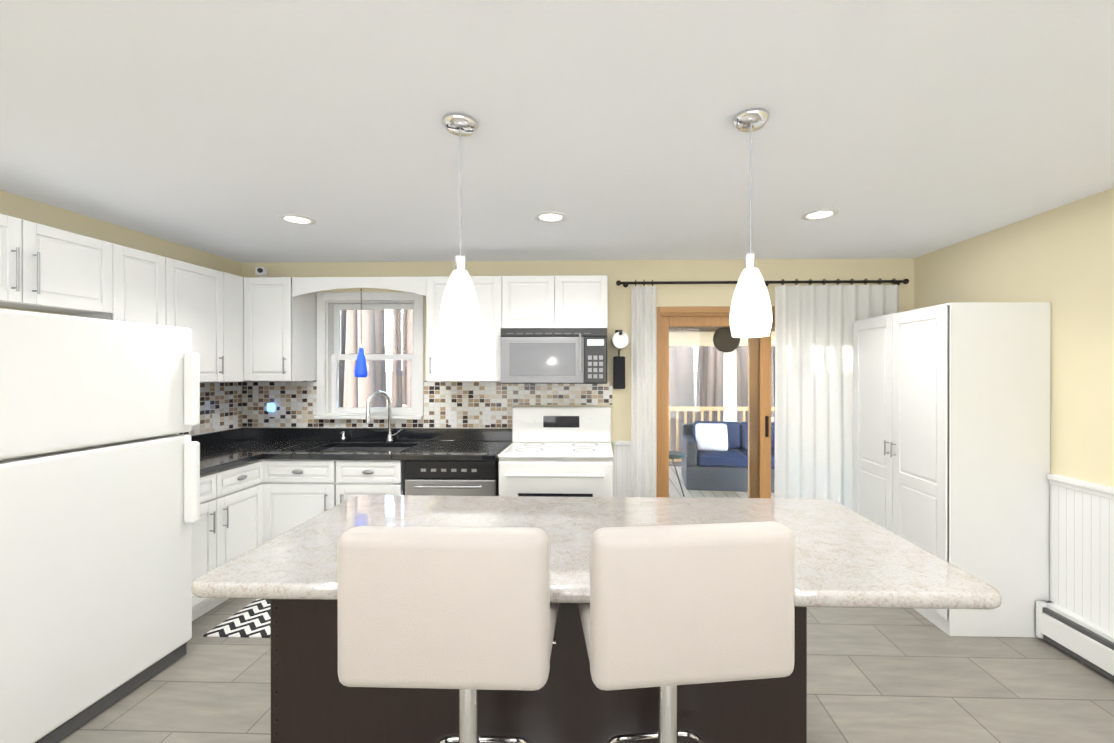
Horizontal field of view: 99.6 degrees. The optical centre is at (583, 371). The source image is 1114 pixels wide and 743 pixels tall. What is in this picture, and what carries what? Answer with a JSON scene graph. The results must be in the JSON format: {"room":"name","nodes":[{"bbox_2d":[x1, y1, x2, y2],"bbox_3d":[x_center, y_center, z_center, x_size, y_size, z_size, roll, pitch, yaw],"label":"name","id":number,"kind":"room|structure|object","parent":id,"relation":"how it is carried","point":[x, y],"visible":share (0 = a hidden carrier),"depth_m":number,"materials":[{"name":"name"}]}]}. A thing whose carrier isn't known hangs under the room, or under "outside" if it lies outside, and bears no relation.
{"room":"kitchen","nodes":[
{"label":"kitchen","id":0,"kind":"room"},
{"bbox_2d":[0,190,241,435],"bbox_3d":[-3.007,0.295,0.605,0.150,2.380,6.900,0,0,2],"label":"wall","id":1,"kind":"structure","parent":0,"point":[21,207],"depth_m":2.81,"materials":[{"name":"beige paint"}]},
{"bbox_2d":[0,213,43,308],"bbox_3d":[-2.755,-0.515,1.960,0.267,0.395,0.585,0,0,2],"label":"upper cabinet","id":2,"kind":"object","parent":1,"relation":"attached to","point":[21,241],"depth_m":2.19,"materials":[{"name":"white paint"}]},
{"bbox_2d":[23,225,119,316],"bbox_3d":[-2.743,-0.516,2.375,0.267,0.395,0.465,0,0,2],"label":"upper cabinet","id":3,"kind":"object","parent":1,"relation":"attached to","point":[82,273],"depth_m":2.45,"materials":[{"name":"white paint"}]},
{"bbox_2d":[87,245,179,326],"bbox_3d":[-2.730,-0.319,2.795,0.267,0.790,0.375,0,0,2],"label":"upper cabinet","id":4,"kind":"object","parent":1,"relation":"attached to","point":[149,282],"depth_m":2.81,"materials":[{"name":"white paint"}]},
{"bbox_2d":[180,261,215,382],"bbox_3d":[-2.721,-0.320,3.124,0.267,0.790,0.504,0,0,2],"label":"upper cabinet","id":5,"kind":"object","parent":1,"relation":"attached to","point":[197,283],"depth_m":3.19,"materials":[{"name":"white paint"}]},
{"bbox_2d":[179,381,242,434],"bbox_3d":[-2.846,0.271,3.212,0.008,0.387,1.320,0,0,2],"label":"backsplash","id":6,"kind":"structure","parent":1,"relation":"attached to","point":[239,404],"depth_m":3.67,"materials":[{"name":"multicoloured tile"}]},
{"bbox_2d":[212,413,219,428],"bbox_3d":[-2.829,0.379,3.622,0.007,0.114,0.070,0,0,2],"label":"wall outlet plate","id":7,"kind":"object","parent":6,"relation":"attached to","point":[216,416],"depth_m":3.62,"materials":[{"name":"plastic"}]},
{"bbox_2d":[216,270,251,381],"bbox_3d":[-2.683,-0.320,3.454,0.322,0.790,0.265,0,0,2],"label":"upper cabinet","id":8,"kind":"object","parent":1,"relation":"attached to","point":[233,292],"depth_m":3.46,"materials":[{"name":"white paint"}]},
{"bbox_2d":[354,289,367,376],"bbox_3d":[-1.684,-0.292,3.566,0.100,0.673,0.100,0,0,2],"label":"glass pendant light","id":9,"kind":"object","parent":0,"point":[361,369],"visible":1,"depth_m":3.54,"materials":[{"name":"blue glass"}]},
{"bbox_2d":[0,0,1113,262],"bbox_3d":[-0.198,-0.945,0.519,5.770,0.100,6.900,0,0,2],"label":"ceiling","id":10,"kind":"structure","parent":0,"point":[890,128],"depth_m":1.69,"materials":[{"name":"white paint"}]},
{"bbox_2d":[278,214,315,224],"bbox_3d":[-1.687,-0.895,2.775,0.190,0.008,0.190,0,0,2],"label":"recessed light","id":11,"kind":"object","parent":10,"relation":"in","point":[296,219],"visible":0.94,"depth_m":2.77,"materials":[{"name":"white glass"}]},
{"bbox_2d":[440,113,480,337],"bbox_3d":[-0.442,-0.510,1.690,0.144,0.771,0.144,0,0,2],"label":"pendant light","id":12,"kind":"object","parent":10,"relation":"hanging from","point":[460,317],"visible":1,"depth_m":1.65,"materials":[{"name":"white glass"}]},
{"bbox_2d":[534,211,566,222],"bbox_3d":[-0.188,-0.895,2.730,0.190,0.008,0.190,0,0,2],"label":"recessed light","id":13,"kind":"object","parent":10,"relation":"in","point":[550,217],"visible":0.98,"depth_m":2.72,"materials":[{"name":"white glass"}]},
{"bbox_2d":[729,108,772,336],"bbox_3d":[0.592,-0.510,1.659,0.144,0.771,0.144,0,0,2],"label":"pendant light","id":14,"kind":"object","parent":10,"relation":"hanging from","point":[750,312],"visible":1,"depth_m":1.62,"materials":[{"name":"white frosted glass"},{"name":"chrome"}]},
{"bbox_2d":[801,209,838,220],"bbox_3d":[1.352,-0.894,2.685,0.190,0.008,0.190,0,0,2],"label":"recessed light","id":15,"kind":"object","parent":10,"relation":"in","point":[820,214],"visible":0.98,"depth_m":2.68,"materials":[{"name":"white glass"}]},
{"bbox_2d":[241,258,913,496],"bbox_3d":[-0.098,0.289,3.895,5.470,2.380,0.150,0,0,2],"label":"wall","id":16,"kind":"structure","parent":0,"point":[673,295],"depth_m":3.81,"materials":[{"name":"beige paint"}]},
{"bbox_2d":[252,277,319,380],"bbox_3d":[-2.397,-0.321,3.721,0.385,0.790,0.327,0,0,2],"label":"upper cabinet","id":17,"kind":"object","parent":16,"relation":"attached to","point":[253,328],"depth_m":3.56,"materials":[{"name":"white paint"}]},
{"bbox_2d":[255,267,266,276],"bbox_3d":[-2.492,-0.761,3.630,0.060,0.089,0.078,0,0,2],"label":"security camera","id":18,"kind":"object","parent":17,"relation":"on","point":[261,271],"visible":0.81,"depth_m":3.61,"materials":[{"name":"plastic"}]},
{"bbox_2d":[314,292,423,419],"bbox_3d":[-1.746,-0.131,3.913,0.885,1.040,0.210,0,0,2],"label":"window","id":19,"kind":"structure","parent":16,"relation":"in","point":[331,306],"depth_m":3.88,"materials":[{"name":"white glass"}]},
{"bbox_2d":[243,381,611,427],"bbox_3d":[-1.297,0.269,3.848,3.069,0.387,0.008,0,0,2],"label":"backsplash","id":20,"kind":"structure","parent":16,"relation":"attached to","point":[296,401],"depth_m":3.84,"materials":[{"name":"multicoloured tile"}]},
{"bbox_2d":[267,403,276,416],"bbox_3d":[-2.566,0.317,3.864,0.070,0.117,0.039,0,0,2],"label":"wall outlet plate","id":21,"kind":"object","parent":20,"relation":"attached to","point":[271,407],"depth_m":3.87,"materials":[{"name":"plastic"}]},
{"bbox_2d":[448,411,456,424],"bbox_3d":[-1.066,0.379,3.835,0.070,0.114,0.007,0,0,2],"label":"wall outlet plate","id":22,"kind":"object","parent":20,"relation":"attached to","point":[452,415],"depth_m":3.83,"materials":[{"name":"plastic"}]},
{"bbox_2d":[482,411,490,424],"bbox_3d":[-0.786,0.379,3.827,0.070,0.114,0.007,0,0,2],"label":"wall outlet plate","id":23,"kind":"object","parent":20,"relation":"attached to","point":[486,415],"depth_m":3.82,"materials":[{"name":"plastic"}]},
{"bbox_2d":[424,276,503,380],"bbox_3d":[-0.887,-0.321,3.676,0.571,0.790,0.327,0,0,2],"label":"upper cabinet","id":24,"kind":"object","parent":16,"relation":"attached to","point":[479,358],"depth_m":3.51,"materials":[{"name":"white paint"}]},
{"bbox_2d":[504,276,563,327],"bbox_3d":[-0.379,-0.518,3.661,0.444,0.395,0.327,0,0,2],"label":"upper cabinet","id":25,"kind":"object","parent":16,"relation":"attached to","point":[529,301],"depth_m":3.50,"materials":[{"name":"white paint"}]},
{"bbox_2d":[501,328,606,383],"bbox_3d":[-0.209,-0.114,3.585,0.780,0.407,0.451,0,0,2],"label":"over-the-range microwave","id":26,"kind":"object","parent":25,"relation":"attached to","point":[553,355],"visible":1,"depth_m":3.40,"materials":[{"name":"black plastic"}]},
{"bbox_2d":[564,275,607,328],"bbox_3d":[-0.035,-0.518,3.651,0.444,0.395,0.327,0,0,2],"label":"upper cabinet","id":27,"kind":"object","parent":16,"relation":"attached to","point":[585,296],"depth_m":3.49,"materials":[{"name":"white paint"}]},
{"bbox_2d":[611,330,628,388],"bbox_3d":[0.285,-0.098,3.649,0.124,0.475,0.310,0,0,2],"label":"light","id":28,"kind":"object","parent":16,"relation":"attached to","point":[620,340],"visible":0.98,"depth_m":3.76,"materials":[{"name":"black plastic"}]},
{"bbox_2d":[614,441,630,496],"bbox_3d":[0.395,1.020,3.790,0.297,0.918,0.033,0,0,2],"label":"trim","id":29,"kind":"structure","parent":16,"relation":"attached to","point":[622,468],"depth_m":3.79,"materials":[{"name":"white wood"}]},
{"bbox_2d":[656,306,774,497],"bbox_3d":[1.486,0.479,3.839,1.840,2.000,0.170,0,0,2],"label":"sliding glass door","id":30,"kind":"structure","parent":16,"relation":"attached to","point":[759,417],"depth_m":3.83,"materials":[{"name":"brown wood"}]},
{"bbox_2d":[616,279,908,287],"bbox_3d":[1.397,-0.701,3.719,2.274,0.044,0.103,0,0,2],"label":"curtain rod","id":31,"kind":"object","parent":16,"relation":"attached to","point":[767,283],"visible":0.88,"depth_m":3.69,"materials":[{"name":"brown metal"}]},
{"bbox_2d":[631,280,656,496],"bbox_3d":[0.482,0.367,3.718,0.200,2.185,0.053,0,0,2],"label":"curtain","id":32,"kind":"object","parent":31,"relation":"hanging from","point":[643,390],"visible":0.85,"depth_m":3.72,"materials":[{"name":"white fabric"}]},
{"bbox_2d":[774,278,898,509],"bbox_3d":[1.991,0.367,3.674,0.960,2.185,0.055,0,0,2],"label":"curtain","id":33,"kind":"object","parent":31,"relation":"hanging from","point":[813,391],"visible":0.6,"depth_m":3.68,"materials":[{"name":"white fabric"}]},
{"bbox_2d":[57,598,1113,742],"bbox_3d":[-0.198,1.536,0.524,5.770,0.100,6.900,0,0,2],"label":"floor","id":34,"kind":"structure","parent":0,"point":[893,675],"depth_m":2.18,"materials":[{"name":"grey tile"}]},
{"bbox_2d":[0,308,199,742],"bbox_3d":[-2.431,0.627,2.070,0.855,1.710,0.839,0,0,2],"label":"refrigerator","id":35,"kind":"object","parent":34,"relation":"on","point":[99,485],"visible":1,"depth_m":1.97,"materials":[{"name":"white metal"}]},
{"bbox_2d":[191,436,262,620],"bbox_3d":[-2.532,0.975,2.870,0.660,1.012,0.720,0,0,2],"label":"base cabinet","id":36,"kind":"object","parent":34,"relation":"on","point":[259,486],"depth_m":2.98,"materials":[{"name":"white paint"}]},
{"bbox_2d":[203,599,270,637],"bbox_3d":[-1.664,1.476,2.889,0.900,0.010,0.560,0,0,2],"label":"chevron rug","id":37,"kind":"object","parent":34,"relation":"on","point":[252,619],"visible":0.23,"depth_m":2.73,"materials":[{"name":"fabric"}]},
{"bbox_2d":[193,428,512,542],"bbox_3d":[-1.713,0.974,3.536,2.257,1.012,0.660,0,0,2],"label":"base cabinet","id":38,"kind":"object","parent":34,"relation":"on","point":[308,472],"depth_m":3.24,"materials":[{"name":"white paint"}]},
{"bbox_2d":[340,391,401,441],"bbox_3d":[-1.707,0.358,3.709,0.502,0.413,0.225,0,0,2],"label":"gooseneck faucet","id":39,"kind":"object","parent":38,"relation":"on","point":[368,420],"visible":1,"depth_m":3.77,"materials":[{"name":"silver metal"}]},
{"bbox_2d":[338,526,558,742],"bbox_3d":[-0.298,0.914,1.216,0.460,1.140,0.450,0,0,2],"label":"bar stool","id":40,"kind":"object","parent":34,"relation":"on","point":[469,613],"visible":0.96,"depth_m":0.99,"materials":[{"name":"beige leather"}]},
{"bbox_2d":[405,458,498,495],"bbox_3d":[-0.903,1.046,3.480,0.633,0.868,0.631,0,0,2],"label":"dishwasher","id":41,"kind":"object","parent":34,"relation":"on","point":[448,478],"visible":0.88,"depth_m":3.21,"materials":[{"name":"black metal"}]},
{"bbox_2d":[270,603,806,742],"bbox_3d":[-0.146,1.047,1.793,1.716,0.872,0.638,0,0,2],"label":"kitchen island","id":42,"kind":"object","parent":34,"relation":"on","point":[310,704],"depth_m":1.48,"materials":[{"name":"wood"}]},
{"bbox_2d":[191,495,1001,610],"bbox_3d":[0.021,0.590,1.686,2.180,0.042,0.920,0,0,2],"label":"island countertop","id":43,"kind":"structure","parent":42,"relation":"on","point":[844,558],"depth_m":1.52,"materials":[{"name":"beige stone"}]},
{"bbox_2d":[498,406,613,496],"bbox_3d":[-0.178,0.880,3.449,0.783,1.200,0.670,0,0,2],"label":"range","id":44,"kind":"object","parent":34,"relation":"on","point":[558,451],"visible":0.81,"depth_m":3.21,"materials":[{"name":"white metal"}]},
{"bbox_2d":[578,521,794,742],"bbox_3d":[0.224,0.914,1.231,0.460,1.140,0.450,0,0,-6],"label":"bar stool","id":45,"kind":"object","parent":34,"relation":"on","point":[667,610],"visible":0.92,"depth_m":1.01,"materials":[{"name":"beige leather"}]},
{"bbox_2d":[853,302,1050,637],"bbox_3d":[2.311,0.547,3.099,0.600,1.867,0.960,0,0,2],"label":"pantry cabinet","id":46,"kind":"object","parent":34,"relation":"on","point":[951,433],"visible":0.81,"depth_m":2.62,"materials":[{"name":"white paint"}]},
{"bbox_2d":[914,188,1113,486],"bbox_3d":[2.611,0.296,0.439,0.150,2.380,6.900,0,0,2],"label":"wall","id":47,"kind":"structure","parent":0,"point":[1061,259],"depth_m":2.52,"materials":[{"name":"beige paint"}]},
{"bbox_2d":[1036,601,1113,680],"bbox_3d":[2.463,1.369,-0.103,0.081,0.195,5.405,0,0,2],"label":"baseboard heater","id":48,"kind":"object","parent":47,"relation":"attached to","point":[1085,641],"visible":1,"depth_m":2.39,"materials":[{"name":"metal"}]},
{"bbox_2d":[1047,474,1113,632],"bbox_3d":[2.501,1.028,-0.126,0.033,0.918,5.457,0,0,2],"label":"wainscoting","id":49,"kind":"structure","parent":47,"relation":"attached to","point":[1081,548],"depth_m":2.42,"materials":[{"name":"white wood"}]},
{"label":"outside","id":50,"kind":"structure","parent":0,"visible":0},
{"bbox_2d":[386,372,773,421],"bbox_3d":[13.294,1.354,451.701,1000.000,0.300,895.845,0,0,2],"label":"ground","id":51,"kind":"structure","parent":50,"point":[388,379],"depth_m":65.74,"materials":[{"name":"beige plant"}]},
{"bbox_2d":[339,310,774,466],"bbox_3d":[0.528,-7.856,24.876,60.058,20.405,38.953,0,0,2],"label":"trees","id":52,"kind":"object","parent":51,"relation":"on","point":[350,316],"depth_m":10.42,"materials":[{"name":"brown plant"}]},
{"bbox_2d":[669,466,773,497],"bbox_3d":[2.221,1.805,5.685,4.900,0.580,3.540,0,0,2],"label":"deck floor","id":53,"kind":"structure","parent":51,"relation":"on","point":[675,489],"depth_m":5.88,"materials":[{"name":"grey wood"}]},
{"bbox_2d":[669,451,686,496],"bbox_3d":[1.043,1.267,5.789,0.460,0.503,0.460,0,0,2],"label":"side table","id":54,"kind":"object","parent":53,"relation":"on","point":[680,455],"depth_m":5.70,"materials":[{"name":"metal"}]},
{"bbox_2d":[669,406,774,461],"bbox_3d":[2.263,1.002,7.371,4.915,1.020,0.095,0,0,2],"label":"deck railing","id":55,"kind":"object","parent":53,"relation":"on","point":[701,409],"depth_m":7.33,"materials":[{"name":"brown wood"}]},
{"bbox_2d":[681,421,774,492],"bbox_3d":[2.139,1.104,6.307,1.550,0.820,0.820,0,0,8],"label":"wicker sofa","id":56,"kind":"object","parent":53,"relation":"on","point":[740,476],"depth_m":6.01,"materials":[{"name":"blue fabric"}]},
{"bbox_2d":[723,349,735,421],"bbox_3d":[2.301,0.557,7.371,0.200,1.910,0.200,0,0,2],"label":"porch column","id":57,"kind":"structure","parent":53,"relation":"on","point":[731,399],"depth_m":7.29,"materials":[{"name":"white paint"}]},
{"bbox_2d":[669,331,774,345],"bbox_3d":[2.271,-0.509,7.370,5.100,0.217,0.220,0,0,2],"label":"beam","id":58,"kind":"structure","parent":57,"relation":"on","point":[699,336],"depth_m":7.28,"materials":[{"name":"white paint"}]},
{"bbox_2d":[669,327,774,331],"bbox_3d":[2.225,-0.656,5.831,5.300,0.077,3.840,0,0,2],"label":"porch roof","id":59,"kind":"structure","parent":58,"relation":"on","point":[681,329],"depth_m":6.94,"materials":[{"name":"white wood"}]},
{"bbox_2d":[713,327,739,352],"bbox_3d":[1.342,-0.395,4.397,0.254,0.439,0.024,0,0,2],"label":"disc","id":60,"kind":"object","parent":59,"relation":"hanging from","point":[719,340],"depth_m":4.39,"materials":[{"name":"black plastic"}]}
]}

